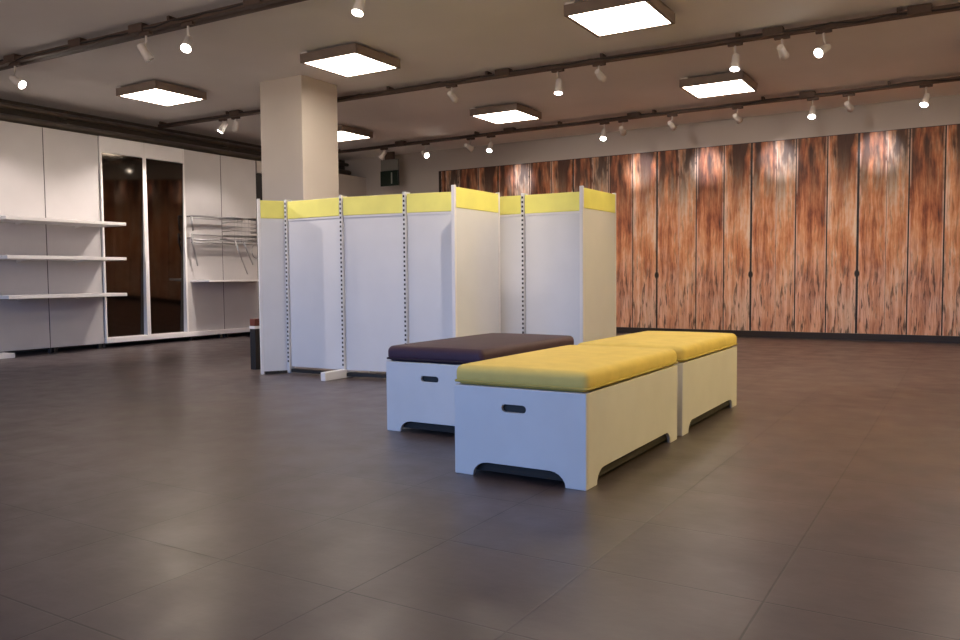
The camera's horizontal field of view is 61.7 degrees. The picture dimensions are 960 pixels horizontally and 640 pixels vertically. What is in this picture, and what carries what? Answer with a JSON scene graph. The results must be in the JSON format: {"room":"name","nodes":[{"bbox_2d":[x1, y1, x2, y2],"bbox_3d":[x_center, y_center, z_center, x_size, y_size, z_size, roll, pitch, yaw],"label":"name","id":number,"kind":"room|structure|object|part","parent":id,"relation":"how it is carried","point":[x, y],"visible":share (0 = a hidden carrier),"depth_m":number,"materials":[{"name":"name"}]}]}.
{"room":"clothing store","nodes":[
{"label":"clothing store","id":0,"kind":"room"},
{"bbox_2d":[0,99,344,352],"bbox_3d":[-7.270,-1.231,10.083,0.100,3.500,16.780,1,4,31],"label":"wall","id":1,"kind":"structure","parent":0,"point":[2,110],"depth_m":12.63,"materials":[{"name":"paint"}]},
{"bbox_2d":[0,102,348,166],"bbox_3d":[-7.174,-2.866,9.929,0.154,0.094,16.680,1,4,31],"label":"ceiling pipe","id":2,"kind":"object","parent":1,"relation":"attached to","point":[62,116],"visible":0.75,"depth_m":12.49,"materials":[{"name":"black metal"}]},
{"bbox_2d":[0,113,350,174],"bbox_3d":[-7.145,-2.695,9.921,0.219,0.124,16.680,1,4,31],"label":"ceiling pipe","id":3,"kind":"object","parent":1,"relation":"attached to","point":[3,117],"visible":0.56,"depth_m":12.43,"materials":[{"name":"black metal"}]},
{"bbox_2d":[105,327,249,342],"bbox_3d":[-4.740,0.230,13.107,0.105,0.075,3.020,1,4,31],"label":"baseboard","id":4,"kind":"structure","parent":1,"relation":"attached to","point":[234,330],"depth_m":12.80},
{"bbox_2d":[98,136,148,337],"bbox_3d":[-5.359,-1.221,12.063,0.101,2.945,0.732,1,4,31],"label":"wall mirror","id":5,"kind":"object","parent":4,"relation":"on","point":[121,162],"visible":1,"depth_m":12.07,"materials":[{"name":"mirror"}]},
{"bbox_2d":[144,143,188,334],"bbox_3d":[-4.977,-1.258,12.692,0.101,2.945,0.737,1,4,31],"label":"wall mirror","id":6,"kind":"object","parent":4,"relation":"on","point":[164,172],"visible":1,"depth_m":12.70,"materials":[{"name":"black mirror"}]},
{"bbox_2d":[260,75,338,200],"bbox_3d":[-2.315,-1.291,10.417,0.720,3.499,0.660,1,4,31],"label":"column","id":7,"kind":"structure","parent":0,"point":[299,117],"depth_m":10.10,"materials":[{"name":"paint"}]},
{"bbox_2d":[256,161,365,196],"bbox_3d":[-3.197,-1.360,15.649,0.080,3.090,3.038,1,4,31],"label":"wall","id":8,"kind":"structure","parent":0,"point":[349,186],"depth_m":16.42,"materials":[{"name":"grey paint"}]},
{"bbox_2d":[256,174,261,199],"bbox_3d":[-3.677,-1.206,14.826,0.100,2.860,1.080,1,4,31],"label":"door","id":9,"kind":"structure","parent":8,"relation":"in","point":[258,176],"depth_m":14.36,"materials":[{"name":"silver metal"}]},
{"bbox_2d":[0,333,959,639],"bbox_3d":[-0.494,0.729,6.075,15.920,0.100,16.980,1,4,31],"label":"floor","id":10,"kind":"structure","parent":0,"point":[169,489],"depth_m":3.39,"materials":[{"name":"tile"}]},
{"bbox_2d":[0,121,50,358],"bbox_3d":[-6.100,-1.064,10.619,0.290,3.090,0.892,1,4,31],"label":"wall panel","id":11,"kind":"object","parent":10,"relation":"on","point":[24,324],"visible":1,"depth_m":10.76,"materials":[{"name":"white laminate"}]},
{"bbox_2d":[42,127,105,351],"bbox_3d":[-5.760,-1.110,11.409,0.050,3.090,0.826,1,4,31],"label":"wall panel","id":12,"kind":"object","parent":10,"relation":"on","point":[71,159],"visible":1,"depth_m":11.37,"materials":[{"name":"white laminate"}]},
{"bbox_2d":[0,216,125,227],"bbox_3d":[-5.718,-1.312,10.880,0.558,0.080,1.680,1,4,31],"label":"wall shelf","id":13,"kind":"object","parent":12,"relation":"attached to","point":[17,220],"visible":1,"depth_m":10.72,"materials":[{"name":"white wood"}]},
{"bbox_2d":[0,255,126,262],"bbox_3d":[-5.716,-0.819,10.903,0.558,0.080,1.670,1,4,31],"label":"wall shelf","id":14,"kind":"object","parent":12,"relation":"attached to","point":[18,258],"visible":1,"depth_m":10.67,"materials":[{"name":"white wood"}]},
{"bbox_2d":[0,293,126,300],"bbox_3d":[-5.714,-0.313,10.926,0.558,0.080,1.660,1,4,31],"label":"wall shelf","id":15,"kind":"object","parent":12,"relation":"attached to","point":[77,295],"visible":1,"depth_m":10.70,"materials":[{"name":"white wood"}]},
{"bbox_2d":[184,149,224,340],"bbox_3d":[-4.584,-1.224,13.341,0.050,3.090,0.756,1,4,31],"label":"wall panel","id":16,"kind":"object","parent":10,"relation":"on","point":[202,170],"visible":1,"depth_m":13.31,"materials":[{"name":"white laminate"}]},
{"bbox_2d":[186,215,243,230],"bbox_3d":[-4.416,-1.590,13.391,0.170,0.258,1.096,1,4,31],"label":"rail","id":17,"kind":"object","parent":16,"relation":"attached to","point":[190,216],"visible":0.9,"depth_m":13.11,"materials":[{"name":"silver metal"}]},
{"bbox_3d":[-4.357,-1.702,13.358,0.032,0.030,1.080,1,4,31],"label":"rail","id":18,"kind":"part","parent":17,"relation":"part of","materials":[{"name":"silver metal"}]},
{"bbox_3d":[-4.357,-1.667,13.360,0.014,0.013,1.080,1,4,31],"label":"rod","id":19,"kind":"part","parent":17,"relation":"part of","materials":[{"name":"silver metal"}]},
{"bbox_2d":[187,233,256,265],"bbox_3d":[-4.337,-1.171,13.544,0.164,0.526,1.395,1,4,31],"label":"rail","id":20,"kind":"object","parent":16,"relation":"attached to","point":[192,234],"visible":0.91,"depth_m":13.21,"materials":[{"name":"silver metal"}]},
{"bbox_3d":[-4.278,-1.280,13.505,0.026,0.025,1.390,1,4,31],"label":"rail","id":21,"kind":"part","parent":20,"relation":"part of","materials":[{"name":"silver metal"}]},
{"bbox_3d":[-4.279,-1.330,13.502,0.026,0.025,1.390,1,4,31],"label":"rail","id":22,"kind":"part","parent":20,"relation":"part of","materials":[{"name":"silver metal"}]},
{"bbox_3d":[-4.279,-1.410,13.498,0.026,0.025,1.390,1,4,31],"label":"rail","id":23,"kind":"part","parent":20,"relation":"part of","materials":[{"name":"silver metal"}]},
{"bbox_2d":[191,280,258,281],"bbox_3d":[-4.157,-0.664,13.573,0.458,0.030,1.410,1,4,31],"label":"wall shelf","id":24,"kind":"object","parent":16,"relation":"attached to","point":[191,280],"visible":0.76,"depth_m":13.08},
{"bbox_2d":[220,155,258,336],"bbox_3d":[-4.184,-1.262,13.998,0.050,3.090,0.796,1,4,31],"label":"wall panel","id":25,"kind":"object","parent":10,"relation":"on","point":[238,175],"visible":0.75,"depth_m":13.96,"materials":[{"name":"white laminate"}]},
{"bbox_2d":[221,217,257,273],"bbox_3d":[-4.003,-1.246,13.603,0.302,0.948,0.690,1,4,31],"label":"clothes rack","id":26,"kind":"object","parent":25,"relation":"attached to","point":[237,218],"visible":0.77,"depth_m":13.46,"materials":[{"name":"silver metal"}]},
{"bbox_3d":[-3.997,-1.044,13.447,0.024,0.561,0.323,1,3,24],"label":"slanted leg","id":27,"kind":"part","parent":26,"relation":"part of","materials":[{"name":"silver metal"}]},
{"bbox_3d":[-3.920,-1.132,13.571,0.020,0.400,0.260,1,3,22],"label":"slanted leg","id":28,"kind":"part","parent":26,"relation":"part of","materials":[{"name":"silver metal"}]},
{"bbox_2d":[249,319,260,369],"bbox_3d":[-2.481,0.265,8.875,0.084,0.560,0.084,1,4,31],"label":"stand","id":29,"kind":"object","parent":10,"relation":"on","point":[254,327],"visible":0.87,"depth_m":8.84,"materials":[{"name":"black metal"}]},
{"bbox_2d":[257,185,500,380],"bbox_3d":[-1.119,-0.328,7.914,2.527,1.825,0.800,0,3,16],"label":"gondola","id":30,"kind":"object","parent":10,"relation":"on","point":[344,281],"visible":0.87,"depth_m":7.91},
{"bbox_3d":[-2.284,-0.342,8.356,0.030,1.825,0.036,-2,3,-26],"label":"edge post","id":31,"kind":"part","parent":30,"relation":"part of","materials":[{"name":"white metal"}]},
{"bbox_3d":[-2.155,-0.262,8.423,0.256,1.595,0.028,-2,3,-26],"label":"panel","id":32,"kind":"part","parent":30,"relation":"part of","materials":[{"name":"white metal"}]},
{"bbox_3d":[-2.003,-0.357,8.453,0.030,1.800,0.088,1,4,31],"label":"slotted post","id":33,"kind":"part","parent":30,"relation":"part of","materials":[{"name":"white metal"}]},
{"bbox_3d":[-1.684,-1.037,8.213,0.711,0.019,0.065,1,4,32],"label":"header rail","id":34,"kind":"part","parent":30,"relation":"part of","materials":[{"name":"white metal"}]},
{"bbox_3d":[-1.678,-0.274,8.254,0.711,1.540,0.050,1,4,32],"label":"panel","id":35,"kind":"part","parent":30,"relation":"part of","materials":[{"name":"white metal"}]},
{"bbox_3d":[-1.358,-0.341,8.050,0.030,1.800,0.088,1,4,31],"label":"slotted post","id":36,"kind":"part","parent":30,"relation":"part of","materials":[{"name":"white metal"}]},
{"bbox_3d":[-1.037,-1.024,7.879,0.665,0.019,0.065,1,3,22],"label":"header rail","id":37,"kind":"part","parent":30,"relation":"part of","materials":[{"name":"white metal"}]},
{"bbox_3d":[-1.030,-0.262,7.920,0.665,1.540,0.050,1,3,22],"label":"panel","id":38,"kind":"part","parent":30,"relation":"part of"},
{"bbox_3d":[-0.703,-0.332,7.781,0.030,1.800,0.088,1,4,31],"label":"slotted post","id":39,"kind":"part","parent":30,"relation":"part of","materials":[{"name":"white metal"}]},
{"bbox_3d":[-0.400,-1.016,7.632,0.614,0.019,0.065,1,3,20],"label":"header rail","id":40,"kind":"part","parent":30,"relation":"part of","materials":[{"name":"white metal"}]},
{"bbox_3d":[-0.393,-0.254,7.673,0.614,1.540,0.050,1,3,20],"label":"panel","id":41,"kind":"part","parent":30,"relation":"part of","materials":[{"name":"white metal"}]},
{"bbox_3d":[-0.230,-0.301,7.260,0.036,1.825,0.030,1,4,31],"label":"edge post","id":42,"kind":"part","parent":30,"relation":"part of","materials":[{"name":"white metal"}]},
{"bbox_3d":[-0.024,-0.236,7.602,0.028,1.595,0.760,1,4,31],"label":"panel","id":43,"kind":"part","parent":30,"relation":"part of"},
{"bbox_3d":[0.180,-0.341,7.934,0.036,1.825,0.030,1,4,31],"label":"edge post","id":44,"kind":"part","parent":30,"relation":"part of","materials":[{"name":"white metal"}]},
{"bbox_2d":[386,333,573,432],"bbox_3d":[0.052,0.413,5.657,0.748,0.567,1.365,1,4,31],"label":"storage bench","id":45,"kind":"object","parent":10,"relation":"on","point":[421,376],"visible":0.56,"depth_m":5.15,"materials":[{"name":"wood"}]},
{"bbox_3d":[-0.296,0.503,5.086,0.728,0.455,0.020,1,4,31],"label":"panel","id":46,"kind":"part","parent":45,"relation":"part of","materials":[{"name":"white wood"}]},
{"bbox_2d":[388,333,573,364],"bbox_3d":[0.050,0.186,5.645,0.740,0.112,1.353,1,4,31],"label":"cushion","id":47,"kind":"object","parent":45,"relation":"on","point":[473,348],"depth_m":5.20,"materials":[{"name":"fabric"}]},
{"bbox_2d":[500,186,615,344],"bbox_3d":[0.520,-0.353,8.111,1.478,1.825,0.855,1,4,31],"label":"gondola","id":48,"kind":"object","parent":10,"relation":"on","point":[558,250],"visible":0.56,"depth_m":7.84},
{"bbox_3d":[0.134,-1.048,8.138,0.657,0.019,0.065,1,4,29],"label":"header rail","id":49,"kind":"part","parent":48,"relation":"part of","materials":[{"name":"white metal"}]},
{"bbox_3d":[0.140,-0.286,8.179,0.657,1.540,0.050,1,4,29],"label":"panel","id":50,"kind":"part","parent":48,"relation":"part of","materials":[{"name":"white metal"}]},
{"bbox_3d":[0.446,-0.354,8.006,0.030,1.800,0.088,1,4,31],"label":"slotted post","id":51,"kind":"part","parent":48,"relation":"part of","materials":[{"name":"white metal"}]},
{"bbox_3d":[0.736,-1.035,7.801,0.636,0.019,0.065,1,4,30],"label":"header rail","id":52,"kind":"part","parent":48,"relation":"part of","materials":[{"name":"white metal"}]},
{"bbox_3d":[0.743,-0.273,7.842,0.636,1.540,0.050,1,4,30],"label":"panel","id":53,"kind":"part","parent":48,"relation":"part of","materials":[{"name":"white metal"}]},
{"bbox_3d":[0.941,-0.319,7.414,0.036,1.825,0.030,1,4,31],"label":"edge post","id":54,"kind":"part","parent":48,"relation":"part of","materials":[{"name":"white metal"}]},
{"bbox_3d":[1.146,-0.254,7.756,0.028,1.595,0.760,1,4,31],"label":"panel","id":55,"kind":"part","parent":48,"relation":"part of","materials":[{"name":"white metal"}]},
{"bbox_3d":[1.351,-0.359,8.088,0.036,1.825,0.030,1,4,31],"label":"edge post","id":56,"kind":"part","parent":48,"relation":"part of","materials":[{"name":"metal"}]},
{"bbox_2d":[454,345,677,490],"bbox_3d":[0.535,0.471,4.493,0.748,0.567,1.365,1,4,31],"label":"storage bench","id":57,"kind":"object","parent":10,"relation":"on","point":[570,414],"visible":1,"depth_m":3.98,"materials":[{"name":"white wood"}]},
{"bbox_3d":[0.187,0.561,3.922,0.728,0.455,0.020,1,4,31],"label":"panel","id":58,"kind":"part","parent":57,"relation":"part of","materials":[{"name":"white wood"}]},
{"bbox_2d":[457,345,676,391],"bbox_3d":[0.534,0.244,4.481,0.740,0.112,1.353,1,4,31],"label":"cushion","id":59,"kind":"object","parent":57,"relation":"on","point":[568,368],"depth_m":4.04,"materials":[{"name":"yellow fabric"}]},
{"bbox_3d":[0.839,0.534,4.312,0.020,0.455,1.323,1,4,31],"label":"panel","id":60,"kind":"part","parent":57,"relation":"part of","materials":[{"name":"white wood"}]},
{"bbox_3d":[0.885,0.493,5.070,0.728,0.455,0.020,1,4,31],"label":"panel","id":61,"kind":"part","parent":57,"relation":"part of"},
{"bbox_2d":[578,331,736,435],"bbox_3d":[1.299,0.397,5.747,0.748,0.567,1.365,1,4,31],"label":"storage bench","id":62,"kind":"object","parent":10,"relation":"on","point":[707,361],"visible":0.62,"depth_m":5.44,"materials":[{"name":"white wood"}]},
{"bbox_2d":[578,331,736,361],"bbox_3d":[1.297,0.170,5.735,0.740,0.112,1.353,1,4,31],"label":"cushion","id":63,"kind":"object","parent":62,"relation":"on","point":[688,346],"depth_m":5.45,"materials":[{"name":"yellow fabric"}]},
{"bbox_3d":[0.950,0.487,5.176,0.728,0.455,0.020,1,4,31],"label":"panel","id":64,"kind":"part","parent":62,"relation":"part of","materials":[{"name":"white wood"}]},
{"bbox_3d":[1.602,0.461,5.566,0.020,0.455,1.323,1,4,31],"label":"panel","id":65,"kind":"part","parent":62,"relation":"part of","materials":[{"name":"white wood"}]},
{"bbox_3d":[1.649,0.419,6.324,0.728,0.455,0.020,1,4,31],"label":"panel","id":66,"kind":"part","parent":62,"relation":"part of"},
{"bbox_2d":[0,0,959,159],"bbox_3d":[-0.525,-2.866,5.882,15.920,0.100,16.980,1,4,31],"label":"ceiling","id":67,"kind":"structure","parent":0,"point":[228,60],"depth_m":9.27,"materials":[{"name":"paint"}]},
{"bbox_2d":[0,0,306,70],"bbox_3d":[-0.902,-2.799,6.540,13.649,0.098,0.198,1,4,29],"label":"track","id":68,"kind":"object","parent":67,"relation":"hanging from","point":[77,45],"visible":0.97,"depth_m":7.82,"materials":[{"name":"black metal"}]},
{"bbox_2d":[9,62,25,88],"bbox_3d":[-5.130,-2.700,8.886,0.185,0.279,0.104,0,3,7],"label":"track spotlight","id":69,"kind":"object","parent":68,"relation":"hanging from","point":[21,84],"visible":1,"depth_m":8.87,"materials":[{"name":"white metal"}]},
{"bbox_2d":[137,31,153,62],"bbox_3d":[-3.249,-2.652,7.814,0.149,0.290,0.125,0,3,2],"label":"track spotlight","id":70,"kind":"object","parent":68,"relation":"hanging from","point":[147,56],"visible":1,"depth_m":7.78,"materials":[{"name":"white metal"}]},
{"bbox_2d":[180,21,194,52],"bbox_3d":[-2.744,-2.642,7.516,0.152,0.288,0.158,1,4,31],"label":"track spotlight","id":71,"kind":"object","parent":68,"relation":"hanging from","point":[186,46],"visible":1,"depth_m":7.50,"materials":[{"name":"white metal"}]},
{"bbox_2d":[351,0,364,16],"bbox_3d":[-0.974,-2.601,6.484,0.150,0.290,0.147,1,4,31],"label":"track spotlight","id":72,"kind":"object","parent":68,"relation":"hanging from","point":[358,8],"visible":1,"depth_m":6.45,"materials":[{"name":"white metal"}]},
{"bbox_2d":[116,80,206,106],"bbox_3d":[-4.167,-2.971,10.519,0.790,0.125,0.790,1,4,31],"label":"ceiling light","id":73,"kind":"object","parent":67,"relation":"attached to","point":[154,92],"visible":1,"depth_m":10.37,"materials":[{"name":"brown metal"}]},
{"bbox_2d":[123,89,201,105],"bbox_3d":[-4.167,-2.919,10.521,0.728,0.010,0.728,1,4,31],"label":"diffuser","id":74,"kind":"object","parent":73,"relation":"attached to","point":[164,97],"depth_m":10.47,"materials":[{"name":"white plastic"}]},
{"bbox_2d":[300,43,399,77],"bbox_3d":[-1.447,-2.913,9.007,0.790,0.125,0.790,1,4,31],"label":"ceiling light","id":75,"kind":"object","parent":67,"relation":"attached to","point":[354,59],"visible":1,"depth_m":8.86,"materials":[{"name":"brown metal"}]},
{"bbox_2d":[306,53,394,76],"bbox_3d":[-1.446,-2.862,9.010,0.728,0.010,0.728,1,4,31],"label":"diffuser","id":76,"kind":"object","parent":75,"relation":"attached to","point":[342,64],"depth_m":8.94,"materials":[{"name":"white plastic"}]},
{"bbox_2d":[338,125,372,141],"bbox_3d":[-2.361,-3.148,13.524,0.790,0.125,0.790,1,4,31],"label":"ceiling light","id":77,"kind":"object","parent":67,"relation":"attached to","point":[345,133],"visible":0.48,"depth_m":13.44,"materials":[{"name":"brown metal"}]},
{"bbox_2d":[338,131,369,140],"bbox_3d":[-2.361,-3.097,13.526,0.728,0.010,0.728,1,4,31],"label":"diffuser","id":78,"kind":"object","parent":77,"relation":"attached to","point":[342,135],"depth_m":13.51,"materials":[{"name":"white plastic"}]},
{"bbox_2d":[380,151,398,186],"bbox_3d":[-1.807,-3.015,16.042,0.440,0.669,0.060,1,4,31],"label":"exit sign","id":79,"kind":"object","parent":67,"relation":"hanging from","point":[389,174],"visible":0.99,"depth_m":16.01,"materials":[{"name":"plastic"}]},
{"bbox_3d":[-1.805,-2.831,16.052,0.440,0.300,0.040,1,4,31],"label":"sign panel","id":80,"kind":"part","parent":79,"relation":"part of","materials":[{"name":"green plastic"}]},
{"bbox_2d":[470,103,541,123],"bbox_3d":[0.389,-3.090,12.005,0.790,0.125,0.790,1,4,31],"label":"ceiling light","id":81,"kind":"object","parent":67,"relation":"attached to","point":[514,112],"visible":1,"depth_m":11.83,"materials":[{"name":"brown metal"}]},
{"bbox_2d":[475,110,537,122],"bbox_3d":[0.390,-3.039,12.008,0.728,0.010,0.728,1,4,31],"label":"diffuser","id":82,"kind":"object","parent":81,"relation":"attached to","point":[493,116],"depth_m":11.94,"materials":[{"name":"white plastic"}]},
{"bbox_2d":[158,3,959,127],"bbox_3d":[1.492,-2.955,9.030,15.147,0.095,0.178,1,4,30],"label":"track","id":83,"kind":"object","parent":67,"relation":"hanging from","point":[922,9],"visible":0.92,"depth_m":8.79,"materials":[{"name":"black metal"}]},
{"bbox_2d":[217,118,227,133],"bbox_3d":[-3.866,-2.911,12.062,0.161,0.220,0.112,0,3,6],"label":"track spotlight","id":84,"kind":"object","parent":83,"relation":"hanging from","point":[221,129],"visible":1,"depth_m":12.04,"materials":[{"name":"white metal"}]},
{"bbox_2d":[231,116,239,131],"bbox_3d":[-3.622,-2.907,11.947,0.107,0.219,0.170,-3,4,-44],"label":"track spotlight","id":85,"kind":"object","parent":83,"relation":"hanging from","point":[235,128],"visible":1,"depth_m":11.91,"materials":[{"name":"white metal"}]},
{"bbox_2d":[446,84,458,103],"bbox_3d":[-0.342,-2.835,10.079,0.150,0.220,0.187,1,4,31],"label":"track spotlight","id":86,"kind":"object","parent":83,"relation":"hanging from","point":[452,96],"visible":1,"depth_m":10.05,"materials":[{"name":"white metal"}]},
{"bbox_2d":[551,68,563,94],"bbox_3d":[0.912,-2.772,9.352,0.150,0.287,0.117,1,4,31],"label":"track spotlight","id":87,"kind":"object","parent":83,"relation":"hanging from","point":[558,86],"visible":1,"depth_m":9.33,"materials":[{"name":"white metal"}]},
{"bbox_2d":[592,62,606,82],"bbox_3d":[1.365,-2.803,9.113,0.150,0.208,0.187,1,4,31],"label":"track spotlight","id":88,"kind":"object","parent":83,"relation":"hanging from","point":[602,78],"visible":1,"depth_m":9.07,"materials":[{"name":"white metal"}]},
{"bbox_2d":[727,41,742,71],"bbox_3d":[2.650,-2.732,8.341,0.122,0.289,0.143,-2,3,-22],"label":"track spotlight","id":89,"kind":"object","parent":83,"relation":"hanging from","point":[734,67],"visible":1,"depth_m":8.32,"materials":[{"name":"white metal"}]},
{"bbox_2d":[774,34,789,60],"bbox_3d":[3.060,-2.755,8.130,0.150,0.228,0.187,1,4,31],"label":"track spotlight","id":90,"kind":"object","parent":83,"relation":"hanging from","point":[783,54],"visible":1,"depth_m":8.10,"materials":[{"name":"white metal"}]},
{"bbox_2d":[814,28,831,57],"bbox_3d":[3.386,-2.722,7.917,0.183,0.277,0.129,-1,3,-7],"label":"track spotlight","id":91,"kind":"object","parent":83,"relation":"hanging from","point":[819,52],"visible":1,"depth_m":7.90,"materials":[{"name":"white metal"}]},
{"bbox_2d":[564,0,674,36],"bbox_3d":[1.308,-2.854,7.475,0.790,0.125,0.790,1,4,31],"label":"ceiling light","id":92,"kind":"object","parent":67,"relation":"attached to","point":[601,18],"visible":1,"depth_m":7.37,"materials":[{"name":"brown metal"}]},
{"bbox_2d":[338,76,959,153],"bbox_3d":[3.420,-3.115,11.713,14.642,0.095,0.177,1,4,32],"label":"track","id":93,"kind":"object","parent":67,"relation":"hanging from","point":[808,94],"visible":0.94,"depth_m":11.97,"materials":[{"name":"black metal"}]},
{"bbox_2d":[378,148,387,159],"bbox_3d":[-1.807,-3.076,14.893,0.161,0.230,0.131,1,4,31],"label":"track spotlight","id":94,"kind":"object","parent":93,"relation":"hanging from","point":[384,152],"visible":1,"depth_m":14.87,"materials":[{"name":"white metal"}]},
{"bbox_2d":[421,143,429,157],"bbox_3d":[-0.991,-3.033,14.386,0.182,0.276,0.138,1,4,31],"label":"track spotlight","id":95,"kind":"object","parent":93,"relation":"hanging from","point":[425,154],"visible":1,"depth_m":14.37,"materials":[{"name":"white metal"}]},
{"bbox_2d":[464,137,474,151],"bbox_3d":[-0.195,-3.031,13.858,0.150,0.235,0.187,1,4,31],"label":"track spotlight","id":96,"kind":"object","parent":93,"relation":"hanging from","point":[469,147],"visible":1,"depth_m":13.87,"materials":[{"name":"white metal"}]},
{"bbox_2d":[486,135,494,152],"bbox_3d":[0.164,-2.996,13.661,0.150,0.290,0.154,1,4,31],"label":"track spotlight","id":97,"kind":"object","parent":93,"relation":"hanging from","point":[489,148],"visible":1,"depth_m":13.65,"materials":[{"name":"white metal"}]},
{"bbox_2d":[600,122,608,140],"bbox_3d":[1.931,-2.953,12.565,0.150,0.290,0.154,1,4,31],"label":"track spotlight","id":98,"kind":"object","parent":93,"relation":"hanging from","point":[603,133],"visible":1,"depth_m":12.55,"materials":[{"name":"white metal"}]},
{"bbox_2d":[618,119,627,135],"bbox_3d":[2.197,-2.974,12.405,0.150,0.235,0.187,1,4,31],"label":"track spotlight","id":99,"kind":"object","parent":93,"relation":"hanging from","point":[622,130],"visible":1,"depth_m":12.40,"materials":[{"name":"white metal"}]},
{"bbox_2d":[667,114,677,130],"bbox_3d":[2.864,-2.958,12.000,0.150,0.235,0.187,1,4,31],"label":"track spotlight","id":100,"kind":"object","parent":93,"relation":"hanging from","point":[671,124],"visible":1,"depth_m":11.99,"materials":[{"name":"white metal"}]},
{"bbox_2d":[732,106,742,123],"bbox_3d":[3.684,-2.938,11.502,0.150,0.235,0.187,1,4,31],"label":"track spotlight","id":101,"kind":"object","parent":93,"relation":"hanging from","point":[736,116],"visible":1,"depth_m":11.48,"materials":[{"name":"white metal"}]},
{"bbox_2d":[807,97,818,118],"bbox_3d":[4.531,-2.888,10.951,0.150,0.290,0.153,1,4,31],"label":"track spotlight","id":102,"kind":"object","parent":93,"relation":"hanging from","point":[811,115],"visible":1,"depth_m":10.94,"materials":[{"name":"white metal"}]},
{"bbox_2d":[842,93,854,111],"bbox_3d":[4.932,-2.908,10.745,0.150,0.235,0.187,1,4,31],"label":"track spotlight","id":103,"kind":"object","parent":93,"relation":"hanging from","point":[849,107],"visible":1,"depth_m":10.72,"materials":[{"name":"white metal"}]},
{"bbox_2d":[919,84,932,106],"bbox_3d":[5.683,-2.860,10.240,0.150,0.290,0.153,1,4,31],"label":"track spotlight","id":104,"kind":"object","parent":93,"relation":"hanging from","point":[925,101],"visible":1,"depth_m":10.23,"materials":[{"name":"white metal"}]},
{"bbox_2d":[679,71,757,98],"bbox_3d":[3.067,-3.022,10.309,0.790,0.125,0.790,1,4,31],"label":"ceiling light","id":105,"kind":"object","parent":67,"relation":"attached to","point":[739,82],"visible":1,"depth_m":10.14,"materials":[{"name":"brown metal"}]},
{"bbox_2d":[683,80,753,97],"bbox_3d":[3.068,-2.970,10.312,0.728,0.010,0.728,1,4,31],"label":"diffuser","id":106,"kind":"object","parent":105,"relation":"attached to","point":[698,88],"depth_m":10.24,"materials":[{"name":"white plastic"}]},
{"bbox_2d":[345,94,959,335],"bbox_3d":[3.872,-1.493,13.180,15.920,3.500,0.100,1,4,31],"label":"wall","id":107,"kind":"structure","parent":0,"point":[418,173],"depth_m":13.49,"materials":[{"name":"grey paint"}]},
{"bbox_2d":[439,124,959,335],"bbox_3d":[4.866,-1.312,12.510,13.280,2.992,0.027,1,4,31],"label":"wall paneling","id":108,"kind":"structure","parent":107,"relation":"attached to","point":[854,232],"depth_m":12.56,"materials":[{"name":"brown wood"}]},
{"bbox_2d":[616,327,959,342],"bbox_3d":[4.882,0.234,12.579,13.300,0.098,0.050,1,4,31],"label":"baseboard","id":109,"kind":"structure","parent":107,"relation":"attached to","point":[739,333],"depth_m":12.35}
]}

